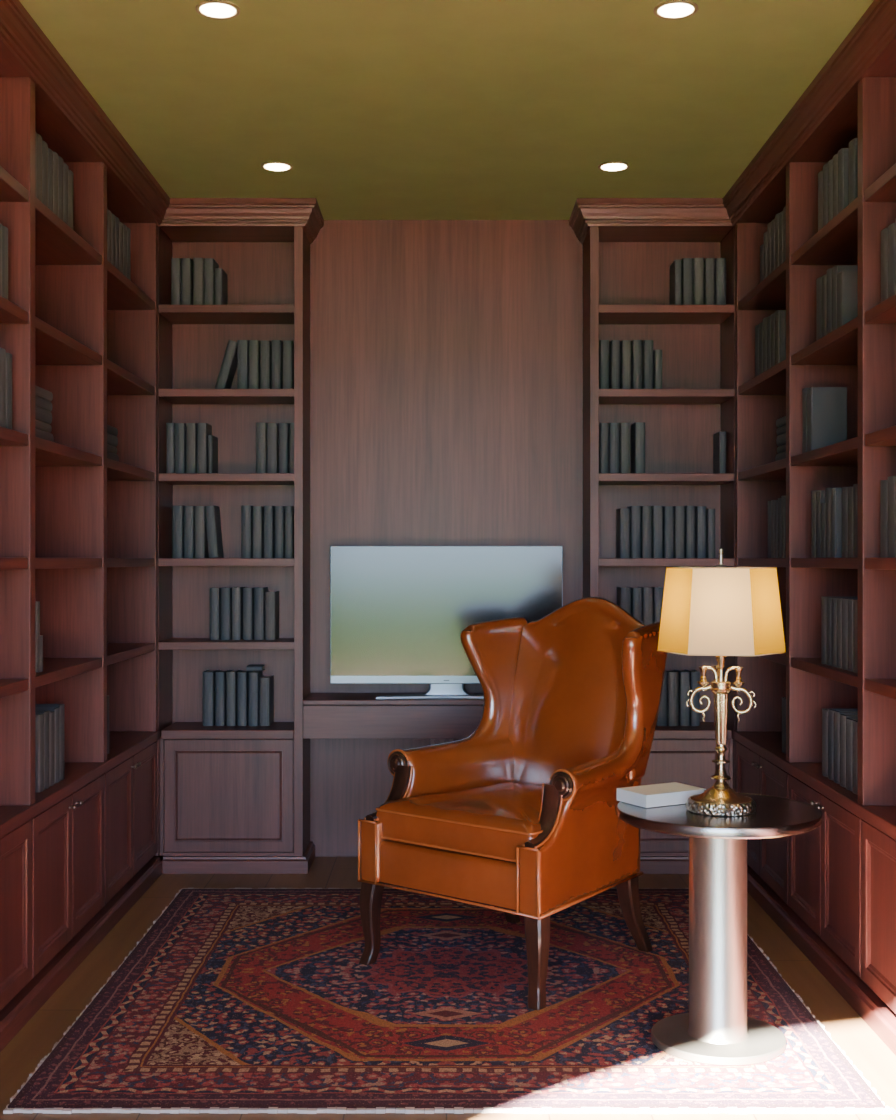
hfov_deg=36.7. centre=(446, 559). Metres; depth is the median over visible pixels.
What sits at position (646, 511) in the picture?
book
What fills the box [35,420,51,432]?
book
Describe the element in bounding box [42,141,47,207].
book
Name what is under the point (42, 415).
book
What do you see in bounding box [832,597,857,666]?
book
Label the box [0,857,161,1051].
baseboard
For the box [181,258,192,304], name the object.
book
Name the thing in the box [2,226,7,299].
book
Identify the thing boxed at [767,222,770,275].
book
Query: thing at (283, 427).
book
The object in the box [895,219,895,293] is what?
book
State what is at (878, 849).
base cabinet
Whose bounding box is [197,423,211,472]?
book
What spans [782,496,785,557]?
book
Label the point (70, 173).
book
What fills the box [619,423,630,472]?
book
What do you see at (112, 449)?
book
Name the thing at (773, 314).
book
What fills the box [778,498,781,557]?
book
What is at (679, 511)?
book
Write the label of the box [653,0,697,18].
recessed light
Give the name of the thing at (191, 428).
book
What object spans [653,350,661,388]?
book
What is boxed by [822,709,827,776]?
book
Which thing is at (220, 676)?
book
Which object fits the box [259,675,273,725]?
book
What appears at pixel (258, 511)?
book
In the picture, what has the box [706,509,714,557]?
book
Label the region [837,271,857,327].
book
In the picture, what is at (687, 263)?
book
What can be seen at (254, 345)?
book
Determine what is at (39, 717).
book
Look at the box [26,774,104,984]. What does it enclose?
base cabinet
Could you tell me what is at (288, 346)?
book
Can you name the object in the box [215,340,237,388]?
book
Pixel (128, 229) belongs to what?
book
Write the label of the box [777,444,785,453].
book
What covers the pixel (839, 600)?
book
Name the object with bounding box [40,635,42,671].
book
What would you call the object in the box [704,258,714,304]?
book
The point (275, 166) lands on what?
recessed light
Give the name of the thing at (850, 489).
book
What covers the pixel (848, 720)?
book
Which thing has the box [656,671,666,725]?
book
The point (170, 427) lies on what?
book
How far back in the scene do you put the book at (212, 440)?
5.75 m
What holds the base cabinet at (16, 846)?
on the floor
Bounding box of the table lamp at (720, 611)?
[657,548,785,815]
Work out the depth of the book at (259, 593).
5.75 m
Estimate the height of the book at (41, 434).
0.036 m
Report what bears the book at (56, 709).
on the countertop at (123, 745)
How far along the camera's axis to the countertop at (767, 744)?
4.43 m
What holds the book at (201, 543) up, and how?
on the bookcase at (231, 799)
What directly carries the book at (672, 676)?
on the bookcase at (630, 245)
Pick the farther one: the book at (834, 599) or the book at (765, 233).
the book at (765, 233)
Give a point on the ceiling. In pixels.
(378, 109)
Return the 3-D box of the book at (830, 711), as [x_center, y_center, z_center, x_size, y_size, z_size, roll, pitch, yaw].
[1.308,0.594,4.351,0.150,0.224,0.063,0,0,0]
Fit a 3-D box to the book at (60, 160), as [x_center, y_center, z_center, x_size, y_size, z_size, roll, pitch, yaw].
[-1.308,-1.177,4.335,0.150,0.226,0.055,0,0,0]
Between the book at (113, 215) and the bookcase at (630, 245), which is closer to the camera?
the book at (113, 215)
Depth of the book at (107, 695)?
4.93 m
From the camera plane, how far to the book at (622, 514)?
5.75 m
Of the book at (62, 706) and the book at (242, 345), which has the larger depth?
the book at (242, 345)
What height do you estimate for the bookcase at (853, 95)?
2.196 m
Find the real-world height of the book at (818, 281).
0.222 m
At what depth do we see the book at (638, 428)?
5.75 m
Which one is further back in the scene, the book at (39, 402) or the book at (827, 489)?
the book at (827, 489)
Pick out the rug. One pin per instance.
(234, 1000)
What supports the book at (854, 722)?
on the countertop at (767, 744)
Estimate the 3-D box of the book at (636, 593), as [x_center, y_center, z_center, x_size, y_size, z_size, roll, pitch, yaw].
[0.814,0.230,5.812,0.041,0.221,0.135,0,0,0]
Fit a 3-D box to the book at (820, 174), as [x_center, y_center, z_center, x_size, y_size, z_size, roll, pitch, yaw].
[1.308,-1.173,4.470,0.150,0.219,0.054,0,0,0]
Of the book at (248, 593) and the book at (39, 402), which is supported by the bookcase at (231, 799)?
the book at (248, 593)
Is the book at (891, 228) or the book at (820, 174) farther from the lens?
the book at (820, 174)
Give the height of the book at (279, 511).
0.222 m
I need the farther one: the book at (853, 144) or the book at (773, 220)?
the book at (773, 220)
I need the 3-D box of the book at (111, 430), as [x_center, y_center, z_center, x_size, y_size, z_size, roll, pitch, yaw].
[-1.317,-0.482,4.975,0.155,0.032,0.230,0,0,0]
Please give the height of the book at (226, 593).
0.222 m
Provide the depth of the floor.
3.95 m
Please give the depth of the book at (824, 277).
4.42 m
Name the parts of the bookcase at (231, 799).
panel, shelf, shelf, shelf, shelf, shelf, panel, door, rail, panel, crown moulding, panel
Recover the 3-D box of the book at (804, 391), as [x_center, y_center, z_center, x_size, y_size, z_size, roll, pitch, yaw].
[1.296,-0.477,4.665,0.125,0.230,0.056,0,0,0]
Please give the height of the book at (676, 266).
0.215 m
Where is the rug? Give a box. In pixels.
[3,888,894,1113]
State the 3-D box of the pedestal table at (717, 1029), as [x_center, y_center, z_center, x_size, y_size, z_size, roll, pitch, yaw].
[0.727,0.977,3.615,0.540,0.625,0.540,0,0,0]
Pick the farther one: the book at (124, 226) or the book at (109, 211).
the book at (124, 226)
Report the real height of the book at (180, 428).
0.221 m
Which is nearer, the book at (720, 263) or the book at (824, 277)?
the book at (824, 277)
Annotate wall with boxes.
[153,220,731,856]
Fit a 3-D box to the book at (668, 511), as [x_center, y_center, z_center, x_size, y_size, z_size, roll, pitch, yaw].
[0.949,-0.118,5.812,0.041,0.221,0.135,0,0,0]
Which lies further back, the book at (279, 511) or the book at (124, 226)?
the book at (279, 511)
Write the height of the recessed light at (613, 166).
0.011 m
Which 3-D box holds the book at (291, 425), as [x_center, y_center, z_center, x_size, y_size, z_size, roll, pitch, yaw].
[-0.651,-0.473,5.812,0.036,0.223,0.135,0,0,0]
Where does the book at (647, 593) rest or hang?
on the bookcase at (630, 245)
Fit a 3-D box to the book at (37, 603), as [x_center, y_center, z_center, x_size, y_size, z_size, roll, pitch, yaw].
[-1.308,0.233,4.090,0.150,0.215,0.026,0,0,0]
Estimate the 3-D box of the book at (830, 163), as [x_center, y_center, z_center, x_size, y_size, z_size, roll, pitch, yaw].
[1.308,-1.175,4.356,0.150,0.222,0.053,0,0,0]
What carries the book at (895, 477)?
on the bookcase at (853, 95)
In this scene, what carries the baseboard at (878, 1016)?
on the floor
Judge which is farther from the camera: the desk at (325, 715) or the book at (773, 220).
the desk at (325, 715)
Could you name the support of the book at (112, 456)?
on the bookcase at (79, 525)
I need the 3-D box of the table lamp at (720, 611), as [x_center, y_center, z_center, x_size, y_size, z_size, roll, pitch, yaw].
[0.730,0.317,3.590,0.293,0.697,0.337,0,0,41]
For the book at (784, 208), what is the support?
on the bookcase at (853, 95)
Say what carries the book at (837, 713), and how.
on the countertop at (767, 744)
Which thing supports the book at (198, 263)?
on the bookcase at (231, 799)
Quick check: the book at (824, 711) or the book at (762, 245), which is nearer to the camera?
the book at (824, 711)
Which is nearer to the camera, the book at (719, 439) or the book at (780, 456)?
the book at (780, 456)
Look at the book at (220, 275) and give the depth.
5.75 m
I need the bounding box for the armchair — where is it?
[357,597,666,1009]
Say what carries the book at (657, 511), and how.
on the bookcase at (630, 245)
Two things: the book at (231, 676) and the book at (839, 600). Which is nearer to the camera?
the book at (839, 600)
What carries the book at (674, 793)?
on the pedestal table at (717, 1029)
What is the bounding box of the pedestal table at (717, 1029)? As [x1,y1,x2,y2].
[616,791,822,1065]
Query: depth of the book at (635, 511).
5.75 m
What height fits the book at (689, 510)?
0.224 m
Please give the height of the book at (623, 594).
0.222 m
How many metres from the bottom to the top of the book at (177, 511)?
0.224 m
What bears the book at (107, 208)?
on the bookcase at (79, 525)
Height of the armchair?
1.160 m
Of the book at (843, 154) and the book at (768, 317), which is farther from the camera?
the book at (768, 317)
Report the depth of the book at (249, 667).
5.75 m
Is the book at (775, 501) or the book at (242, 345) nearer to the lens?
the book at (775, 501)
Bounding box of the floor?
[0,857,895,1119]
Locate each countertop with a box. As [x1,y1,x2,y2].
[0,730,159,837]
[733,730,895,839]
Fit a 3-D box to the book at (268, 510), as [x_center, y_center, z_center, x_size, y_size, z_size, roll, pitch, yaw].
[-0.759,-0.120,5.812,0.039,0.224,0.135,0,0,0]
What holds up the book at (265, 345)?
on the bookcase at (231, 799)
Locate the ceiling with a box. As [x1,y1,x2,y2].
[19,0,873,219]
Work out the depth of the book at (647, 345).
5.75 m
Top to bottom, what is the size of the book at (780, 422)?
0.030 m
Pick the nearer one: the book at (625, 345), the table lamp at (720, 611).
the table lamp at (720, 611)
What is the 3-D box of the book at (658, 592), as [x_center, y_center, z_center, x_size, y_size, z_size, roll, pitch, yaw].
[0.905,0.229,5.812,0.040,0.224,0.135,0,0,0]
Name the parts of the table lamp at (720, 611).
shade panel, scroll arm, stem, stem, shade trim, shade panel, scroll arm, shade panel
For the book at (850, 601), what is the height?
0.220 m
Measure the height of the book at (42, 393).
0.030 m
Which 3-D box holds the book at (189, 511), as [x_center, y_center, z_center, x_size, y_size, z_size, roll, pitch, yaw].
[-1.099,-0.119,5.812,0.043,0.223,0.135,0,0,0]
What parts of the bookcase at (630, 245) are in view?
panel, crown moulding, panel, rail, panel, shelf, shelf, shelf, shelf, door, panel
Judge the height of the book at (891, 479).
0.225 m
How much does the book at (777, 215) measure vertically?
0.228 m
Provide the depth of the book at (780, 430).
5.00 m
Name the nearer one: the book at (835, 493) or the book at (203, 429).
the book at (835, 493)
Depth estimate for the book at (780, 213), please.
4.99 m
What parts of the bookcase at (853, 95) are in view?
shelf, shelf, shelf, shelf, shelf, crown moulding, panel, shelf, shelf, shelf, shelf, shelf, shelf, shelf, shelf, shelf, shelf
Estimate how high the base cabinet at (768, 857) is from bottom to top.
0.488 m
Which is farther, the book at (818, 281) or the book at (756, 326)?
the book at (756, 326)
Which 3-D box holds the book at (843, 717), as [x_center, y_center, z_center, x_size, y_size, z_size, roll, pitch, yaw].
[1.308,0.595,4.217,0.150,0.223,0.063,0,0,0]
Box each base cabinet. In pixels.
[0,819,31,1010]
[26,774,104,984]
[104,741,156,904]
[736,741,788,904]
[788,774,866,984]
[861,819,895,1013]
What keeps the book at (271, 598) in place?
on the bookcase at (231, 799)
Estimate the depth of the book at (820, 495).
4.48 m
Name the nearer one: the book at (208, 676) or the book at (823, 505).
the book at (823, 505)
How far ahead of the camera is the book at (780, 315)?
5.03 m
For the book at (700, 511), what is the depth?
5.75 m
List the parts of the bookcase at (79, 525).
shelf, shelf, shelf, shelf, shelf, shelf, shelf, shelf, shelf, shelf, panel, crown moulding, shelf, shelf, shelf, shelf, shelf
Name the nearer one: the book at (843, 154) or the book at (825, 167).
the book at (843, 154)
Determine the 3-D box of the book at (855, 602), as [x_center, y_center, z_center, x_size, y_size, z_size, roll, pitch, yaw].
[1.308,0.230,4.079,0.150,0.220,0.055,0,0,0]
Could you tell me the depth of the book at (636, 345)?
5.75 m
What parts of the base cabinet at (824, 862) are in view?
door, door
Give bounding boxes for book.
[0,223,1,295]
[0,348,5,427]
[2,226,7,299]
[6,352,11,429]
[35,131,36,197]
[35,385,52,400]
[35,396,51,411]
[35,406,51,423]
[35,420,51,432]
[35,428,53,441]
[35,601,39,672]
[35,704,64,780]
[35,707,59,782]
[35,710,48,788]
[35,713,43,791]
[37,134,41,201]
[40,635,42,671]
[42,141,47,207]
[48,148,52,211]
[49,711,54,785]
[53,151,57,215]
[58,156,63,221]
[64,163,67,224]
[68,170,72,229]
[107,208,107,260]
[107,425,117,435]
[107,433,117,446]
[107,444,116,453]
[107,451,118,461]
[107,695,108,753]
[108,210,111,263]
[112,214,115,267]
[116,217,118,269]
[119,222,122,273]
[123,224,126,276]
[127,227,130,280]
[166,423,174,472]
[171,258,180,304]
[172,506,183,557]
[175,423,185,472]
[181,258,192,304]
[184,506,194,557]
[186,423,196,472]
[193,258,203,304]
[195,506,208,557]
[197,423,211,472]
[203,669,218,725]
[204,258,218,304]
[205,505,222,557]
[208,435,217,472]
[210,587,223,639]
[215,268,226,304]
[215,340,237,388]
[215,670,228,725]
[221,587,231,639]
[226,670,239,725]
[232,587,244,639]
[237,340,248,388]
[237,670,249,725]
[241,505,252,557]
[243,587,253,639]
[246,665,264,670]
[248,671,261,725]
[249,340,259,388]
[253,506,263,557]
[254,587,267,639]
[256,422,266,472]
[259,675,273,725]
[260,340,270,388]
[264,506,273,557]
[265,591,278,639]
[267,423,278,472]
[271,340,282,388]
[274,506,284,557]
[279,423,288,472]
[283,340,293,388]
[285,506,293,557]
[289,423,293,472]
[599,340,608,388]
[599,423,608,472]
[609,340,619,388]
[609,423,618,472]
[616,508,629,557]
[617,587,630,613]
[617,782,705,807]
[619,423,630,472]
[620,340,630,388]
[627,506,640,557]
[631,340,641,388]
[631,422,644,472]
[631,587,641,621]
[639,587,652,624]
[641,506,651,557]
[642,340,652,388]
[652,506,662,557]
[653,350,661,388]
[653,587,663,622]
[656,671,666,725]
[663,506,673,557]
[665,670,677,725]
[670,260,681,304]
[674,506,684,557]
[675,669,689,725]
[682,258,692,304]
[685,506,694,557]
[687,670,699,725]
[693,258,703,304]
[695,506,705,557]
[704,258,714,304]
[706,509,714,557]
[713,432,725,472]
[715,258,725,304]
[755,325,758,376]
[759,322,762,374]
[760,244,763,282]
[763,317,766,371]
[764,232,766,278]
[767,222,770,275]
[767,316,770,369]
[771,219,774,272]
[771,313,774,366]
[774,500,777,557]
[775,213,778,268]
[775,310,785,364]
[775,451,785,460]
[776,416,785,426]
[776,425,785,435]
[776,433,785,445]
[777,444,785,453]
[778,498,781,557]
[779,211,782,265]
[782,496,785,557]
[783,206,785,261]
[785,498,785,557]
[802,388,807,452]
[807,387,846,451]
[811,490,825,557]
[816,277,820,340]
[816,491,825,557]
[818,170,822,230]
[821,274,826,337]
[821,503,825,557]
[821,596,857,663]
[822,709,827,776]
[823,163,827,226]
[826,488,830,557]
[826,597,831,665]
[827,268,831,333]
[828,159,832,222]
[828,709,857,780]
[830,488,841,557]
[832,266,857,330]
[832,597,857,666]
[833,154,837,217]
[834,710,857,783]
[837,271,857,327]
[837,598,842,668]
[838,148,848,213]
[840,714,857,787]
[842,487,847,557]
[842,598,857,669]
[846,718,857,790]
[848,487,852,557]
[848,599,857,671]
[849,138,857,203]
[852,720,857,794]
[853,484,857,557]
[853,600,857,672]
[880,480,887,556]
[881,228,887,301]
[888,223,894,297]
[888,476,895,556]
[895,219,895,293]
[895,477,895,556]
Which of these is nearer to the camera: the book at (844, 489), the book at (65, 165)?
the book at (844, 489)
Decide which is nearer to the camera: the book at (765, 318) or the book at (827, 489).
the book at (827, 489)
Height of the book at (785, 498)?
0.217 m
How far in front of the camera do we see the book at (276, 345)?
5.75 m
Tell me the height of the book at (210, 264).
0.221 m
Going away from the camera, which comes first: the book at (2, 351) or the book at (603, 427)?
the book at (2, 351)
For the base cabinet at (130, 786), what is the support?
on the floor
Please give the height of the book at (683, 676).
0.230 m
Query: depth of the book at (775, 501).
5.06 m
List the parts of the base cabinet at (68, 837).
door, door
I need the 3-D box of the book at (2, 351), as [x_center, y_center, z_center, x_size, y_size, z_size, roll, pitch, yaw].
[-1.308,-0.475,3.762,0.150,0.227,0.054,0,0,0]
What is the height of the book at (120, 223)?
0.217 m
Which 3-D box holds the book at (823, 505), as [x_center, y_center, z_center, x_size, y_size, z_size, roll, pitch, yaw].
[1.308,-0.098,4.438,0.150,0.180,0.053,0,0,0]
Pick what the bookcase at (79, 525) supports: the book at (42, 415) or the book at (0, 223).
the book at (0, 223)
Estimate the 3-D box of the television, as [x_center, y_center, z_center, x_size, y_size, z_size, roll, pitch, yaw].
[0.000,0.261,5.725,0.987,0.641,0.160,0,0,0]
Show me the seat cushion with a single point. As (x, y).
(446, 820)
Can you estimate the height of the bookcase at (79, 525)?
2.196 m
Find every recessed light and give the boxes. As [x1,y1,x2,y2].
[195,0,239,18]
[261,161,292,171]
[598,161,629,171]
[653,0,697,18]
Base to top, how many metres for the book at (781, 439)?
0.040 m
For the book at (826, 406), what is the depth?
4.58 m
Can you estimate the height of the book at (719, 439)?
0.185 m
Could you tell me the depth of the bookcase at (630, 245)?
5.80 m
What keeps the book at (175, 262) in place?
on the bookcase at (231, 799)
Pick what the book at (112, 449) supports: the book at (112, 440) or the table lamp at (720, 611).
the book at (112, 440)
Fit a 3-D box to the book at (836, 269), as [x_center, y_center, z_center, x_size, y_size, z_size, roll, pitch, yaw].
[1.308,-0.824,4.308,0.150,0.220,0.057,0,0,0]
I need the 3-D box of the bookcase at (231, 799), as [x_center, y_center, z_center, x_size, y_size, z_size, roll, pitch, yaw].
[-0.875,-0.095,5.735,0.677,2.790,0.358,0,0,0]
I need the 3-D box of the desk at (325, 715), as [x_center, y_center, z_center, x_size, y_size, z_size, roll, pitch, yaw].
[0.000,0.662,5.758,1.192,0.162,0.311,0,0,0]
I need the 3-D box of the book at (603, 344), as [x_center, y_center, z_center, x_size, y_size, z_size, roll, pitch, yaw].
[0.673,-0.825,5.812,0.040,0.223,0.135,0,0,0]
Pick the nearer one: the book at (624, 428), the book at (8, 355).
the book at (8, 355)
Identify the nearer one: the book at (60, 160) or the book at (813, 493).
the book at (60, 160)
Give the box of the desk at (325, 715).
[303,693,483,738]
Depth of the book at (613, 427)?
5.75 m
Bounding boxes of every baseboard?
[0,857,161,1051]
[747,864,895,1055]
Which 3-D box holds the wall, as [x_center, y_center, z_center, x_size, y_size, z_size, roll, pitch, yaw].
[0.000,-0.095,5.957,3.120,2.790,0.085,0,0,0]
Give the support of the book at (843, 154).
on the bookcase at (853, 95)
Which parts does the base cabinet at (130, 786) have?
door, door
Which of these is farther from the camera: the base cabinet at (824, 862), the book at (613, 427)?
the book at (613, 427)
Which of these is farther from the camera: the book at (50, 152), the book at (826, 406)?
the book at (826, 406)
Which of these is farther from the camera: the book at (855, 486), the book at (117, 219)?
the book at (117, 219)
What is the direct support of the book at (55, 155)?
on the bookcase at (79, 525)
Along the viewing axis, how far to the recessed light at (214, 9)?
3.64 m
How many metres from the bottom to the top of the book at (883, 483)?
0.218 m
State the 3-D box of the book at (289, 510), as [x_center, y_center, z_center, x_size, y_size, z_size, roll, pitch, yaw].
[-0.672,-0.118,5.812,0.034,0.221,0.135,0,0,0]
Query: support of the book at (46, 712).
on the countertop at (123, 745)
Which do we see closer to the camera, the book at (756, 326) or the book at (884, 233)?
the book at (884, 233)
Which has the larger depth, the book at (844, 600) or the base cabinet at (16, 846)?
the book at (844, 600)
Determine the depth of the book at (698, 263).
5.75 m
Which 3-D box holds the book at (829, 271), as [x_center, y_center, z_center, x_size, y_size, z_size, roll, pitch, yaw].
[1.308,-0.827,4.368,0.150,0.226,0.056,0,0,0]
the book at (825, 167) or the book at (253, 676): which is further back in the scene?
the book at (253, 676)
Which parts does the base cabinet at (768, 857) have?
door, door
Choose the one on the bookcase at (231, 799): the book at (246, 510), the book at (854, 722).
the book at (246, 510)
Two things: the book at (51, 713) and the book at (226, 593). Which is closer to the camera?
the book at (51, 713)
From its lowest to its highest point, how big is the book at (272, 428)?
0.221 m
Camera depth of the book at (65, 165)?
4.38 m
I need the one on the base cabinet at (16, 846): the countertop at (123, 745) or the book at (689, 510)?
the countertop at (123, 745)
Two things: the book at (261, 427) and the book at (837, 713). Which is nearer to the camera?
the book at (837, 713)
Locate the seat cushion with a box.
[376,782,541,859]
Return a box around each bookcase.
[0,0,169,805]
[155,198,323,873]
[569,198,735,873]
[723,0,895,805]
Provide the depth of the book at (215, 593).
5.75 m
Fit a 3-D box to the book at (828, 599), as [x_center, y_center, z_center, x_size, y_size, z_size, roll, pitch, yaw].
[1.308,0.230,4.370,0.150,0.220,0.054,0,0,0]
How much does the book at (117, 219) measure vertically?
0.221 m
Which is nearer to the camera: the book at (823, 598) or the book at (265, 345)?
the book at (823, 598)
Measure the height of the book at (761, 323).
0.218 m
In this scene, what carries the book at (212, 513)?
on the bookcase at (231, 799)
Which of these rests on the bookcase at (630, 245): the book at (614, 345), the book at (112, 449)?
the book at (614, 345)
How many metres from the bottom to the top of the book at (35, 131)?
0.223 m
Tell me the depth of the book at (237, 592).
5.75 m
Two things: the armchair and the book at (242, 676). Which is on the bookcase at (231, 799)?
the book at (242, 676)
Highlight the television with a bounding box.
[330,546,562,698]
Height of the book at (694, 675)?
0.229 m
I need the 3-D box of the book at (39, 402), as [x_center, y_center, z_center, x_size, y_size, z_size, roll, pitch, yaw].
[-1.317,-0.482,4.133,0.155,0.032,0.225,0,0,0]

